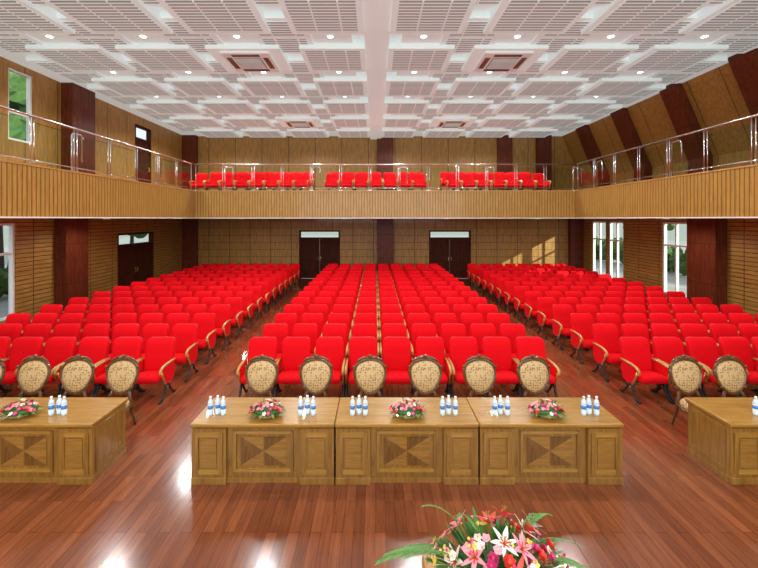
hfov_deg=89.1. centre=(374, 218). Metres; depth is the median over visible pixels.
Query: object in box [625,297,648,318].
chair
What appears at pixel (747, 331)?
chair
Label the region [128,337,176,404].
chair
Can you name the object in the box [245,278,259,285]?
chair
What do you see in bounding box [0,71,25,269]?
tree
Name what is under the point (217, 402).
water bottle
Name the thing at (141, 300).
chair
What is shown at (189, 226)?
column
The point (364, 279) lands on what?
chair
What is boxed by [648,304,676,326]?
chair
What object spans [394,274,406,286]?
chair
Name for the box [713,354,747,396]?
ornate chair
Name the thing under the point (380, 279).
chair
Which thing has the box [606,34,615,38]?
recessed light
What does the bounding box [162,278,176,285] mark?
chair
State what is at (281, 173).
chair
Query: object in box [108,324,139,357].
chair
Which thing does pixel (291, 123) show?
air conditioner
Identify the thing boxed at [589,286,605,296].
chair
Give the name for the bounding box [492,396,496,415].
water bottle
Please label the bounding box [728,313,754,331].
chair
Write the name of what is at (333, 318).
chair
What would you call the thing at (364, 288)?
chair
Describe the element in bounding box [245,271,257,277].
chair
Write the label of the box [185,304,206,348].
chair
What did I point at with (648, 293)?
chair
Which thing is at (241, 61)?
air conditioner
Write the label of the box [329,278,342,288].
chair
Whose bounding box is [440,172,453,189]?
chair
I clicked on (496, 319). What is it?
chair
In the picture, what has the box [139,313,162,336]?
chair
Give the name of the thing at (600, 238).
window
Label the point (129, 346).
chair
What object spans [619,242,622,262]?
hedge
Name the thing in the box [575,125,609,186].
column
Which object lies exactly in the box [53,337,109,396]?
chair
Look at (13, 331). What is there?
chair
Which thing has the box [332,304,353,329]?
chair
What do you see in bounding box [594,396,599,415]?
water bottle
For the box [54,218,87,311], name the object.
column
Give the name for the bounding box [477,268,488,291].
chair
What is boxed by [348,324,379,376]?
chair
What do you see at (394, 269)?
chair
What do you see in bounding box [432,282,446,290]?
chair
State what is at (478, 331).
chair
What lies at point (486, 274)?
chair
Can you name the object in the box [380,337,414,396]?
chair
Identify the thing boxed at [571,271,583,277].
chair
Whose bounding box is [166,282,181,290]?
chair
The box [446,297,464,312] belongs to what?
chair
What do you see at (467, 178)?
chair
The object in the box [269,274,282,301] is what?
chair
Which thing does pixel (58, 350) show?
chair
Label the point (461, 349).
chair
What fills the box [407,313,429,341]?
chair
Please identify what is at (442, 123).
air conditioner
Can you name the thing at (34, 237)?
wall
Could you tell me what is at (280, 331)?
chair
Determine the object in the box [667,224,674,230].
tree
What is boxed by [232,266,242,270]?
chair
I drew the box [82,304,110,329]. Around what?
chair
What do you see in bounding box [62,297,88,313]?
chair
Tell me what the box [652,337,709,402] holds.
chair
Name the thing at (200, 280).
chair
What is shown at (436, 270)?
chair
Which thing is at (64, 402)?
water bottle
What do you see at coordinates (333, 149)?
panelling
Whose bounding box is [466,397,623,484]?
conference table
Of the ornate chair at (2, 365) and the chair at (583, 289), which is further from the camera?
the chair at (583, 289)
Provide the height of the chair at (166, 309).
1.060 m
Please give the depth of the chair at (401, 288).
13.79 m
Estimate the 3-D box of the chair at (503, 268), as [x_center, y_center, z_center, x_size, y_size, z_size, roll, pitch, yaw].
[6.650,2.950,19.584,0.680,1.060,0.729,0,0,0]
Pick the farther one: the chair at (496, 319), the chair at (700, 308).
the chair at (700, 308)
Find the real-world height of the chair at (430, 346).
1.060 m
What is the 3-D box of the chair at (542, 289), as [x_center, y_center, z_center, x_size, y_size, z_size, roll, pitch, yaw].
[5.970,2.950,13.585,0.680,1.060,0.729,0,0,0]
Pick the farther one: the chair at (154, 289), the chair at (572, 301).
the chair at (154, 289)
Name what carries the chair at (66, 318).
on the floor
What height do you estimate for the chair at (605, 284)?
1.060 m
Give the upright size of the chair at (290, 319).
1.060 m
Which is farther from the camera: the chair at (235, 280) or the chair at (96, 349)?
the chair at (235, 280)
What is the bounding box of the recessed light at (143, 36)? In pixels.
[138,34,147,38]
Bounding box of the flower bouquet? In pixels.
[375,505,584,567]
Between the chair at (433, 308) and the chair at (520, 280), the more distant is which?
the chair at (520, 280)
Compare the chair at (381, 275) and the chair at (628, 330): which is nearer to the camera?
the chair at (628, 330)
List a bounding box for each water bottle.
[48,396,54,415]
[56,395,61,414]
[61,396,66,415]
[208,396,212,415]
[215,395,219,414]
[221,396,225,415]
[298,396,302,415]
[305,395,309,414]
[311,396,315,415]
[350,396,354,415]
[357,395,361,414]
[363,396,367,415]
[440,396,444,415]
[446,395,450,414]
[453,396,457,415]
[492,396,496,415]
[498,395,502,414]
[505,396,509,415]
[581,396,586,415]
[586,395,591,414]
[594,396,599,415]
[752,396,757,415]
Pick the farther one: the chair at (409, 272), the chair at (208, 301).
the chair at (409, 272)
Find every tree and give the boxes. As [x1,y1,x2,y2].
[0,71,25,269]
[129,234,147,242]
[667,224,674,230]
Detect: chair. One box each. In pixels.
[0,324,21,344]
[0,337,10,392]
[0,337,43,395]
[0,358,5,383]
[5,313,30,330]
[8,324,51,361]
[16,354,50,396]
[21,313,57,336]
[22,337,76,396]
[30,304,62,323]
[41,324,80,356]
[50,313,83,337]
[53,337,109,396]
[57,304,86,323]
[59,354,94,396]
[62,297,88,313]
[75,324,109,355]
[79,313,110,341]
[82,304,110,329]
[85,297,110,318]
[88,291,110,309]
[93,337,142,396]
[105,354,138,423]
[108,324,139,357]
[109,313,136,344]
[110,291,130,310]
[110,297,132,318]
[110,304,134,332]
[111,286,129,304]
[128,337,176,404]
[130,282,145,290]
[131,286,148,297]
[133,291,151,304]
[134,297,154,312]
[136,304,158,323]
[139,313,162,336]
[141,324,168,360]
[146,278,160,285]
[148,282,163,290]
[151,286,167,296]
[154,291,171,303]
[157,297,176,312]
[160,274,173,281]
[161,304,182,323]
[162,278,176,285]
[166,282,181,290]
[166,313,189,336]
[170,286,186,296]
[171,324,198,381]
[172,271,184,277]
[174,291,191,303]
[175,274,188,281]
[179,278,193,285]
[179,297,198,312]
[183,268,194,273]
[184,282,198,290]
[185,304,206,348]
[187,271,198,277]
[189,286,204,296]
[191,274,203,281]
[192,173,207,189]
[192,313,216,363]
[193,266,203,270]
[194,291,211,303]
[196,278,209,285]
[197,268,208,273]
[198,304,231,349]
[201,271,213,277]
[201,282,216,290]
[201,297,220,312]
[204,173,221,189]
[206,274,219,281]
[208,286,223,296]
[210,268,222,273]
[212,278,226,285]
[215,291,232,303]
[216,271,228,277]
[216,297,243,337]
[219,173,236,189]
[219,282,233,290]
[222,274,234,281]
[224,268,235,273]
[227,286,242,296]
[229,278,242,285]
[231,271,242,277]
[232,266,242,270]
[233,172,247,189]
[234,173,250,189]
[235,291,253,328]
[236,337,278,396]
[237,274,250,281]
[237,282,251,290]
[238,268,249,273]
[245,266,255,270]
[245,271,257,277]
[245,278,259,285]
[245,354,278,396]
[246,286,262,319]
[248,173,265,189]
[252,268,263,273]
[253,274,265,281]
[253,282,269,312]
[259,266,269,270]
[260,172,273,189]
[260,271,272,277]
[262,278,276,306]
[263,173,279,189]
[263,324,287,358]
[266,268,277,273]
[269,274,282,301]
[272,266,282,270]
[273,172,286,189]
[274,313,296,336]
[274,337,310,396]
[275,271,287,296]
[278,173,294,189]
[280,268,291,291]
[284,304,303,323]
[285,266,296,288]
[287,172,300,189]
[289,264,299,284]
[291,297,309,312]
[292,324,317,355]
[293,173,309,189]
[298,291,314,304]
[299,354,332,396]
[301,172,314,189]
[301,313,323,337]
[304,286,319,297]
[308,282,322,290]
[308,304,327,324]
[309,337,345,396]
[313,278,326,286]
[313,297,331,314]
[316,274,328,281]
[318,291,335,306]
[320,271,331,278]
[322,286,338,298]
[322,324,348,372]
[323,268,333,274]
[324,173,338,189]
[325,266,335,272]
[326,282,340,296]
[328,172,340,189]
[328,313,351,342]
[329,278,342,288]
[332,274,344,285]
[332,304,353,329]
[334,271,346,281]
[336,268,347,275]
[336,297,355,319]
[338,173,353,189]
[339,266,349,274]
[339,291,356,310]
[341,286,357,304]
[344,282,359,298]
[344,337,378,396]
[346,278,360,291]
[347,274,360,287]
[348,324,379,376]
[349,271,361,283]
[350,268,362,279]
[351,313,378,356]
[352,266,362,275]
[353,173,367,189]
[353,304,378,328]
[353,354,386,396]
[355,297,377,318]
[357,291,377,310]
[360,286,377,303]
[361,282,377,297]
[362,278,376,291]
[363,274,376,286]
[364,268,376,279]
[364,271,376,282]
[369,173,382,189]
[377,268,389,279]
[377,271,390,291]
[377,274,391,292]
[378,278,392,291]
[378,282,393,296]
[378,286,394,303]
[378,291,396,321]
[378,297,398,329]
[379,304,400,329]
[379,313,403,357]
[380,324,406,357]
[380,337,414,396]
[383,173,397,189]
[391,266,401,275]
[392,268,403,279]
[393,271,404,282]
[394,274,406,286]
[395,278,408,291]
[396,282,411,296]
[397,286,413,302]
[399,173,412,189]
[399,291,416,310]
[401,297,420,319]
[403,304,424,329]
[404,266,414,273]
[406,268,417,277]
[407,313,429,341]
[408,271,419,281]
[408,354,441,396]
[409,172,422,189]
[410,274,422,284]
[411,324,436,362]
[412,173,427,189]
[412,278,425,286]
[414,282,428,292]
[415,337,451,396]
[417,286,432,297]
[420,268,430,273]
[420,291,437,305]
[422,271,434,277]
[424,297,442,313]
[425,274,437,281]
[428,278,441,285]
[429,304,448,323]
[431,266,441,270]
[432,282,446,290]
[434,268,444,273]
[434,313,456,336]
[436,286,451,297]
[437,271,448,277]
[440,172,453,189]
[441,274,453,281]
[441,291,457,303]
[441,324,465,358]
[445,173,461,189]
[445,278,458,285]
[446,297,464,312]
[447,337,486,396]
[449,282,463,290]
[453,304,473,323]
[455,286,470,296]
[460,173,476,189]
[461,291,478,303]
[461,313,483,336]
[462,354,496,396]
[467,172,480,189]
[467,264,477,284]
[468,297,486,312]
[470,324,495,355]
[471,266,487,288]
[475,173,491,189]
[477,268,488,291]
[477,304,497,323]
[482,271,494,296]
[482,337,521,396]
[485,266,495,288]
[487,313,509,336]
[488,274,503,301]
[489,173,506,189]
[491,268,502,273]
[495,172,507,189]
[496,278,512,306]
[497,271,509,277]
[498,266,508,270]
[500,324,525,363]
[504,173,521,189]
[504,282,524,312]
[505,268,516,273]
[505,274,517,281]
[512,266,522,270]
[512,271,524,277]
[513,278,526,303]
[513,286,537,319]
[515,337,560,396]
[516,354,550,396]
[518,173,536,189]
[519,268,530,273]
[520,274,533,281]
[522,282,537,309]
[524,291,551,328]
[525,266,535,270]
[527,271,538,277]
[529,278,543,285]
[532,173,550,189]
[533,268,544,273]
[533,286,548,316]
[536,274,548,281]
[537,297,567,337]
[540,282,554,290]
[541,271,553,277]
[545,291,562,328]
[546,268,558,273]
[546,278,559,285]
[551,274,564,281]
[551,304,586,349]
[552,286,567,296]
[556,271,568,277]
[557,282,572,290]
[559,297,578,337]
[560,268,571,273]
[562,278,576,285]
[564,266,575,270]
[565,291,583,303]
[567,274,580,281]
[569,313,609,363]
[570,286,586,296]
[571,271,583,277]
[574,268,585,273]
[575,282,590,290]
[576,304,597,349]
[579,278,593,285]
[581,297,600,312]
[582,274,595,281]
[585,271,597,277]
[585,291,603,303]
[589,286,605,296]
[592,282,607,291]
[592,324,637,381]
[595,278,609,286]
[596,313,621,337]
[598,274,611,281]
[600,304,622,324]
[603,297,624,314]
[606,291,624,304]
[608,286,625,297]
[610,282,626,291]
[612,278,626,289]
[619,337,674,404]
[621,324,653,381]
[623,313,651,344]
[624,304,650,331]
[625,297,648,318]
[626,291,647,310]
[627,282,646,298]
[627,286,646,302]
[646,286,667,301]
[646,291,669,306]
[647,297,672,315]
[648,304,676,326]
[649,313,681,339]
[651,324,686,381]
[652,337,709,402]
[667,291,691,304]
[668,354,702,423]
[669,297,696,313]
[672,304,702,323]
[676,313,710,336]
[680,324,720,356]
[685,337,740,396]
[691,297,720,312]
[696,304,728,323]
[702,313,739,336]
[709,324,754,357]
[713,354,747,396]
[718,337,757,396]
[720,304,755,323]
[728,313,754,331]
[739,324,757,344]
[751,337,757,391]
[755,313,757,323]
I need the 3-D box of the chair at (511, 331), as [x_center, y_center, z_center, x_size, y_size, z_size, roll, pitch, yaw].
[3.160,2.950,8.585,0.680,1.060,0.729,0,0,0]
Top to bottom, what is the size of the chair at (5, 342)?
1.060 m
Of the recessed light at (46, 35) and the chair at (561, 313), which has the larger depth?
the chair at (561, 313)
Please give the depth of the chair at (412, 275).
16.79 m
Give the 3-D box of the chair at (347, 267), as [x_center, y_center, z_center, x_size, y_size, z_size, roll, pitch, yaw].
[-1.600,2.950,19.584,0.680,1.060,0.729,0,0,0]
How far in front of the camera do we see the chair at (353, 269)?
18.79 m
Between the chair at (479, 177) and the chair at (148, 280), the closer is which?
the chair at (148, 280)
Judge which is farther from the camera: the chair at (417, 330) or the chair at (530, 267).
the chair at (530, 267)
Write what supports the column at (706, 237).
on the floor
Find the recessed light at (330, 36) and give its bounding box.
[326,34,333,38]
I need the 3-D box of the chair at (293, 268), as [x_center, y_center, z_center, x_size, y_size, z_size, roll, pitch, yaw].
[-4.360,2.950,19.584,0.680,1.060,0.729,0,0,0]
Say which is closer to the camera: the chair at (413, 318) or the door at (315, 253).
the chair at (413, 318)
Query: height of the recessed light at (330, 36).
0.022 m
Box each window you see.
[0,223,14,320]
[8,67,31,143]
[593,221,605,273]
[609,222,622,277]
[663,222,686,297]
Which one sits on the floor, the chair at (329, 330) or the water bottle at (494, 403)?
the chair at (329, 330)
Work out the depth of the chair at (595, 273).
17.80 m
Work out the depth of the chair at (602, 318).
9.78 m
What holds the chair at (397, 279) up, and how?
on the floor
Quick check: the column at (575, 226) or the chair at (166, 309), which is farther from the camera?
the column at (575, 226)
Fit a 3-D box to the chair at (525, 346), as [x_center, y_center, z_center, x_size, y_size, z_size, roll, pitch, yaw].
[3.160,2.950,7.585,0.680,1.060,0.729,0,0,0]
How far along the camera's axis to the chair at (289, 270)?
18.75 m
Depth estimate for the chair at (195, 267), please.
19.80 m
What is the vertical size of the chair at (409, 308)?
1.060 m
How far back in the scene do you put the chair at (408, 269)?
18.80 m
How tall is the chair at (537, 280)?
1.060 m
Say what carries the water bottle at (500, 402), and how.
on the conference table at (521, 446)
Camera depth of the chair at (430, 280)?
15.79 m
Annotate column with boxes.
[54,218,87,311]
[61,83,94,173]
[182,135,197,189]
[182,219,197,270]
[377,138,392,189]
[377,219,392,270]
[497,135,512,189]
[536,135,551,189]
[568,219,583,267]
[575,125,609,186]
[610,108,651,181]
[659,83,712,173]
[687,218,726,311]
[728,48,757,131]
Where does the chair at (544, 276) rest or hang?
on the floor
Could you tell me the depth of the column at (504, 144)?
22.11 m
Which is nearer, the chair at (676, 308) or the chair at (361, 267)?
the chair at (676, 308)
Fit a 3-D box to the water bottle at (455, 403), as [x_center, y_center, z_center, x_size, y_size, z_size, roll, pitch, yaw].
[1.102,2.554,5.270,0.068,0.252,0.070,0,0,16]
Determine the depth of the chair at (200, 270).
18.81 m
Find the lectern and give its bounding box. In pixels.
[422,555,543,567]
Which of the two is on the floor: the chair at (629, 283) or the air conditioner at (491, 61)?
the chair at (629, 283)
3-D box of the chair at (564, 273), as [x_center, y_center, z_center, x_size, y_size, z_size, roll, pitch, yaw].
[8.690,2.950,17.584,0.680,1.060,0.729,0,0,0]
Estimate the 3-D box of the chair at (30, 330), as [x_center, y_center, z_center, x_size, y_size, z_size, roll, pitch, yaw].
[-7.760,2.950,8.585,0.680,1.060,0.729,0,0,0]
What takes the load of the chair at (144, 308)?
on the floor
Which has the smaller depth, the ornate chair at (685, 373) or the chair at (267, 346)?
the ornate chair at (685, 373)
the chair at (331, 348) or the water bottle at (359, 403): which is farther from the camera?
the chair at (331, 348)
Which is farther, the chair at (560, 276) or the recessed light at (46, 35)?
the chair at (560, 276)
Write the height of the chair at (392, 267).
1.060 m
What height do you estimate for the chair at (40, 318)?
1.060 m
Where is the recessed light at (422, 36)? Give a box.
[419,34,427,38]
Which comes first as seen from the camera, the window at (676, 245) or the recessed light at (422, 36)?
the recessed light at (422, 36)
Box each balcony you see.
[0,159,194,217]
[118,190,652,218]
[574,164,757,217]
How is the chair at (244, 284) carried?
on the floor
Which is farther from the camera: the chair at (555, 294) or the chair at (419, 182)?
the chair at (419, 182)
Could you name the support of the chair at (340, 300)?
on the floor
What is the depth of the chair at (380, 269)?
18.81 m
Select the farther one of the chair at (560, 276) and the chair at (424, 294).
the chair at (560, 276)
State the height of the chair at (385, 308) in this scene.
1.060 m
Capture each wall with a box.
[0,56,181,323]
[198,219,567,278]
[562,63,757,321]
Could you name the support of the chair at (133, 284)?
on the floor
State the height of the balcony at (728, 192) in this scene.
1.185 m
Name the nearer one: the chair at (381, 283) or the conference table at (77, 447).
the conference table at (77, 447)
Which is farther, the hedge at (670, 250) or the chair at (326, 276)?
the hedge at (670, 250)
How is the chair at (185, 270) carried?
on the floor
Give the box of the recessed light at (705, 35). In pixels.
[699,34,709,38]
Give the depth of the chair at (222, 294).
12.79 m
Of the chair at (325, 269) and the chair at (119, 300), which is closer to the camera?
the chair at (119, 300)
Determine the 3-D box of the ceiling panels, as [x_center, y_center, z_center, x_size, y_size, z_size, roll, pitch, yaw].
[0.050,-4.674,7.680,20.640,0.292,29.360,0,0,0]
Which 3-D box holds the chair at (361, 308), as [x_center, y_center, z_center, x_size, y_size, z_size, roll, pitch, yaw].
[-0.240,2.950,10.585,0.680,1.060,0.729,0,0,0]
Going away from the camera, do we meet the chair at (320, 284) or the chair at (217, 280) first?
the chair at (320, 284)
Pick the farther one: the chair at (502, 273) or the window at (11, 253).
the chair at (502, 273)
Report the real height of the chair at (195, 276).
1.060 m
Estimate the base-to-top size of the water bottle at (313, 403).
0.252 m
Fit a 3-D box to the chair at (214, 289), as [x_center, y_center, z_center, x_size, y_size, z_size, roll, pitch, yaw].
[-5.720,2.950,13.585,0.680,1.060,0.729,0,0,0]
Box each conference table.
[0,397,127,484]
[190,397,339,484]
[335,397,478,484]
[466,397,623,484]
[685,397,757,484]
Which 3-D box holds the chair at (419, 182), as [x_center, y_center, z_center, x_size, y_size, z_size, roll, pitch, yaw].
[2.070,-1.630,17.904,0.680,1.060,0.729,0,0,0]
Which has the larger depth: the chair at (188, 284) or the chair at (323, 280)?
the chair at (323, 280)
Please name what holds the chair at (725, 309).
on the floor
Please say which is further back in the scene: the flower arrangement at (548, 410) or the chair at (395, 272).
the chair at (395, 272)
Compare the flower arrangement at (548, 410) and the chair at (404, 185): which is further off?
the chair at (404, 185)
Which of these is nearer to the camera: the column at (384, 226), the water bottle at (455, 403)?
the water bottle at (455, 403)
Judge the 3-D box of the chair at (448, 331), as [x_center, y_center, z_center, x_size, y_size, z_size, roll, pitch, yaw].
[1.800,2.950,8.585,0.680,1.060,0.729,0,0,0]
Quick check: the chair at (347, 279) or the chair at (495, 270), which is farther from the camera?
the chair at (495, 270)
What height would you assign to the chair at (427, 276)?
1.060 m
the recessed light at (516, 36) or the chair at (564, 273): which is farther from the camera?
the chair at (564, 273)
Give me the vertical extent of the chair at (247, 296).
1.060 m
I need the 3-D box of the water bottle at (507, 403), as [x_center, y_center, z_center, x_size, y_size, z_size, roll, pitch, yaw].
[1.814,2.554,5.270,0.068,0.252,0.070,0,0,35]
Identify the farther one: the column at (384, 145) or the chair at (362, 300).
the column at (384, 145)
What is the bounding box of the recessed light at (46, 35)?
[44,34,54,38]
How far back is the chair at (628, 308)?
10.79 m
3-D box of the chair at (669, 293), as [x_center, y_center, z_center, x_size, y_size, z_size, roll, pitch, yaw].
[10.050,2.950,12.585,0.680,1.060,0.729,0,0,0]
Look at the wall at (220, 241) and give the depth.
22.46 m
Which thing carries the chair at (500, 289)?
on the floor
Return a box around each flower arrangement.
[0,398,43,418]
[247,397,286,418]
[388,397,427,418]
[527,397,566,418]
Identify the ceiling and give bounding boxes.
[0,6,757,135]
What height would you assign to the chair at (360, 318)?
1.060 m
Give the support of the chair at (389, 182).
on the balcony at (208, 204)
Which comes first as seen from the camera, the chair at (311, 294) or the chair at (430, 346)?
the chair at (430, 346)
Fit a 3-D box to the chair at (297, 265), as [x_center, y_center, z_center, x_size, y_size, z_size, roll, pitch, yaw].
[-4.360,2.950,20.584,0.680,1.060,0.729,0,0,0]
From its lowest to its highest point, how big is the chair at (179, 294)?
1.060 m
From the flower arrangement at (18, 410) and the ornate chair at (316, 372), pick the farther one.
the ornate chair at (316, 372)
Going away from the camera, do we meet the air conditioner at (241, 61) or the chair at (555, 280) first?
the air conditioner at (241, 61)
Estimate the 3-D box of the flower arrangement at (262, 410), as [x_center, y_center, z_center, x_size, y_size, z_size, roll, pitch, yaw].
[-1.469,2.571,5.250,0.526,0.217,0.424,0,0,-13]
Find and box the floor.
[0,278,757,567]
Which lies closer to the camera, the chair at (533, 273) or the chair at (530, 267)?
the chair at (533, 273)
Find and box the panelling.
[198,136,580,189]
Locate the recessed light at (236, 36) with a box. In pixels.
[232,34,240,38]
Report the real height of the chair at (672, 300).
1.060 m
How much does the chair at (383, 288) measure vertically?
1.060 m
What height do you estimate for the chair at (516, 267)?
1.060 m
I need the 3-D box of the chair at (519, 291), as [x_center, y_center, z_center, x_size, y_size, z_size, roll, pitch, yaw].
[5.290,2.950,13.585,0.680,1.060,0.729,0,0,0]
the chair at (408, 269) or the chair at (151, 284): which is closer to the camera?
the chair at (151, 284)
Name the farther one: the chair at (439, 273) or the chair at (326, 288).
the chair at (439, 273)
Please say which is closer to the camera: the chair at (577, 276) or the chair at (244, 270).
the chair at (577, 276)
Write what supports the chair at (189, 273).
on the floor
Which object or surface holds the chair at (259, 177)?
on the balcony at (208, 204)
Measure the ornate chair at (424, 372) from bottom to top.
1.185 m
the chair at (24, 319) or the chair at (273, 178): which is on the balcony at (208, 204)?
the chair at (273, 178)
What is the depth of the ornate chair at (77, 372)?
6.48 m
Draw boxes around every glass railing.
[0,105,191,189]
[194,164,577,189]
[577,114,757,187]
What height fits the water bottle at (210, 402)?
0.252 m
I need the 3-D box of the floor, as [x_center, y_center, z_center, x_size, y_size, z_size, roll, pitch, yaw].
[0.450,3.580,7.330,23.500,0.200,30.660,0,0,0]
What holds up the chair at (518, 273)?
on the floor
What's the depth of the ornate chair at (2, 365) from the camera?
6.51 m
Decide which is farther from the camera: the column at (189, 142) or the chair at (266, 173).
the column at (189, 142)
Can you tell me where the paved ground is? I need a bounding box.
[0,235,686,317]
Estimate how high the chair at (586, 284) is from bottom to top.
1.060 m
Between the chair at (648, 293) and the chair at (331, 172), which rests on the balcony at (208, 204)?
the chair at (331, 172)
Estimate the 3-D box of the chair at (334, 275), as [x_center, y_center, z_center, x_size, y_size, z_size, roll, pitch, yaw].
[-1.600,2.950,16.584,0.680,1.060,0.729,0,0,0]
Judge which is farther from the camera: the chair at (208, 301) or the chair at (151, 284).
the chair at (151, 284)
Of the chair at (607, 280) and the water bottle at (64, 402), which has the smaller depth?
the water bottle at (64, 402)
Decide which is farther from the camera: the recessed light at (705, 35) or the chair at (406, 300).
the chair at (406, 300)
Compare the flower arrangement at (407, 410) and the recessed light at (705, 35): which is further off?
the recessed light at (705, 35)
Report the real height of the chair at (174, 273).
1.060 m
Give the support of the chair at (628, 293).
on the floor
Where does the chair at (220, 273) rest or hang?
on the floor
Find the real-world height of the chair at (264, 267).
1.060 m
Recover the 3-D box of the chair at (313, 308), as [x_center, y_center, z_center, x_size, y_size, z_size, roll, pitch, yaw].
[-1.600,2.950,10.585,0.680,1.060,0.729,0,0,0]
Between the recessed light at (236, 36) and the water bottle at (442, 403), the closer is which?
the water bottle at (442, 403)
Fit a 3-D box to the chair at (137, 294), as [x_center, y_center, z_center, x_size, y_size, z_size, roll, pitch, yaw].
[-7.760,2.950,12.585,0.680,1.060,0.729,0,0,0]
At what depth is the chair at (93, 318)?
9.79 m
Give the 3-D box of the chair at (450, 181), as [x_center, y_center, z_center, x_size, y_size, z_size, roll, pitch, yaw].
[3.640,-1.630,17.904,0.680,1.060,0.729,0,0,0]
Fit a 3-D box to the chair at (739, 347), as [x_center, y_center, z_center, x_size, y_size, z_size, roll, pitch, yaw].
[7.330,2.950,7.585,0.680,1.060,0.729,0,0,0]
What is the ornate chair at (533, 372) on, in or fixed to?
on the floor
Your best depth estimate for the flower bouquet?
1.97 m
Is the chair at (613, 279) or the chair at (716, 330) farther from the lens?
the chair at (613, 279)
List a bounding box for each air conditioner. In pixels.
[220,51,279,71]
[283,120,315,127]
[436,120,468,127]
[473,51,533,71]
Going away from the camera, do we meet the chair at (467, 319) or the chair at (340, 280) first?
the chair at (467, 319)
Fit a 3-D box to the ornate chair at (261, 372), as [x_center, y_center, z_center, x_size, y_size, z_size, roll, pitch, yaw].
[-1.916,2.893,6.243,0.589,1.185,0.682,0,0,1]
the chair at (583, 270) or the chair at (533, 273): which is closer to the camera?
the chair at (533, 273)
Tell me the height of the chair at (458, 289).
1.060 m
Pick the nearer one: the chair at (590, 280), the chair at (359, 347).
the chair at (359, 347)
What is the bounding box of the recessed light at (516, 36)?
[513,34,521,38]
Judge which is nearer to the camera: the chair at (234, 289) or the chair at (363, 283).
the chair at (234, 289)
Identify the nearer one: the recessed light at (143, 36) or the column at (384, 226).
the recessed light at (143, 36)
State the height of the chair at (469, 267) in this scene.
1.060 m
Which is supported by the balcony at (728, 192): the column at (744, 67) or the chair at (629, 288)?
the column at (744, 67)
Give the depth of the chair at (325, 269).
18.81 m
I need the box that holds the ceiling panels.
[0,0,757,138]
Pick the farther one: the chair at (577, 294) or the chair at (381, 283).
the chair at (381, 283)
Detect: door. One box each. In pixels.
[118,232,153,285]
[135,124,150,182]
[299,230,339,278]
[429,230,470,278]
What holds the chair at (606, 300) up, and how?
on the floor
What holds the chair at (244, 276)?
on the floor
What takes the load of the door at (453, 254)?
in the wall at (220, 241)
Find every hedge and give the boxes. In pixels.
[0,260,8,297]
[596,237,622,260]
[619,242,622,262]
[667,246,686,275]
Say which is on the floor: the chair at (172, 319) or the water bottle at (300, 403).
the chair at (172, 319)
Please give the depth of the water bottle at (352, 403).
5.25 m
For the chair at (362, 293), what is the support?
on the floor
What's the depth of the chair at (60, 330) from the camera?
8.79 m
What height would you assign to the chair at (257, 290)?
1.060 m
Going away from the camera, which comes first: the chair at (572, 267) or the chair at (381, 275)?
the chair at (381, 275)
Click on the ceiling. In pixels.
(20, 59)
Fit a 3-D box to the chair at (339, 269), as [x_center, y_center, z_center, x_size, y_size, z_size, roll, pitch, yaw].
[-1.600,2.950,18.584,0.680,1.060,0.729,0,0,0]
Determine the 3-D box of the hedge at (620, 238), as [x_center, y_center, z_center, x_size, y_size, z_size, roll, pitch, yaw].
[20.937,2.744,34.817,1.972,2.470,4.881,0,0,-5]
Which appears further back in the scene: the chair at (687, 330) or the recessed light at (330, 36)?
the recessed light at (330, 36)
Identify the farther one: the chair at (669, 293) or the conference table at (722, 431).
the chair at (669, 293)
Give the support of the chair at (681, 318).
on the floor
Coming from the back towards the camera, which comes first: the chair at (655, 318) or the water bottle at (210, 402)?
the chair at (655, 318)
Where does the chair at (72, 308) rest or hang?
on the floor
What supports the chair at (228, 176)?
on the balcony at (208, 204)
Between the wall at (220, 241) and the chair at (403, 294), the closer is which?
the chair at (403, 294)
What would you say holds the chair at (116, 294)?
on the floor
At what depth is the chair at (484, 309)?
10.79 m
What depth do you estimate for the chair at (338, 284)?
14.79 m
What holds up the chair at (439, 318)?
on the floor
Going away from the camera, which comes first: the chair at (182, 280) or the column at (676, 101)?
the column at (676, 101)
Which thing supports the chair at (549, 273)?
on the floor
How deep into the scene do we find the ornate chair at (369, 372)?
6.48 m
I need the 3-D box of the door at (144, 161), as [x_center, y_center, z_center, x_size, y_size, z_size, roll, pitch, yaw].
[-11.197,-2.760,18.450,0.205,3.320,1.300,0,0,0]
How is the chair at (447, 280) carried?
on the floor
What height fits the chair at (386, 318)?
1.060 m
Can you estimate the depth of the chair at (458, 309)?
10.78 m
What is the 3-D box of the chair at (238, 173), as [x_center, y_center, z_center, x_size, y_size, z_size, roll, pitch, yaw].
[-6.800,-1.880,19.505,0.680,1.060,0.729,0,0,0]
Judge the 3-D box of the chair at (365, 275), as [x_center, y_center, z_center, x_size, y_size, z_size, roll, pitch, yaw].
[-0.240,2.950,16.584,0.680,1.060,0.729,0,0,0]
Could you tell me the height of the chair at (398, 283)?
1.060 m
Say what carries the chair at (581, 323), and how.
on the floor
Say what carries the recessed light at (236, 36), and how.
attached to the ceiling panels
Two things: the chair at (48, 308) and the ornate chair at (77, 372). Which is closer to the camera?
the ornate chair at (77, 372)
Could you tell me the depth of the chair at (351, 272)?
17.80 m
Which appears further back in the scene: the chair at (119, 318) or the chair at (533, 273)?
the chair at (533, 273)
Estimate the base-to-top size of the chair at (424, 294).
1.060 m
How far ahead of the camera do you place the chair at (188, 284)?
14.79 m
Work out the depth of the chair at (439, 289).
13.79 m
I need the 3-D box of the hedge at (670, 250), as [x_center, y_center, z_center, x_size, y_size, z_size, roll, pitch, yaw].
[20.937,2.744,26.417,1.972,2.470,4.881,0,0,-5]
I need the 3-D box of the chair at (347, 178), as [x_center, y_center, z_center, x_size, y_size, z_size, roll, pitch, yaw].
[-1.330,-1.630,17.904,0.680,1.060,0.729,0,0,0]
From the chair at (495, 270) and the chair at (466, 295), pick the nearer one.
the chair at (466, 295)
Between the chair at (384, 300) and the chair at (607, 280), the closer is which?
the chair at (384, 300)
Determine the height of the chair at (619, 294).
1.060 m

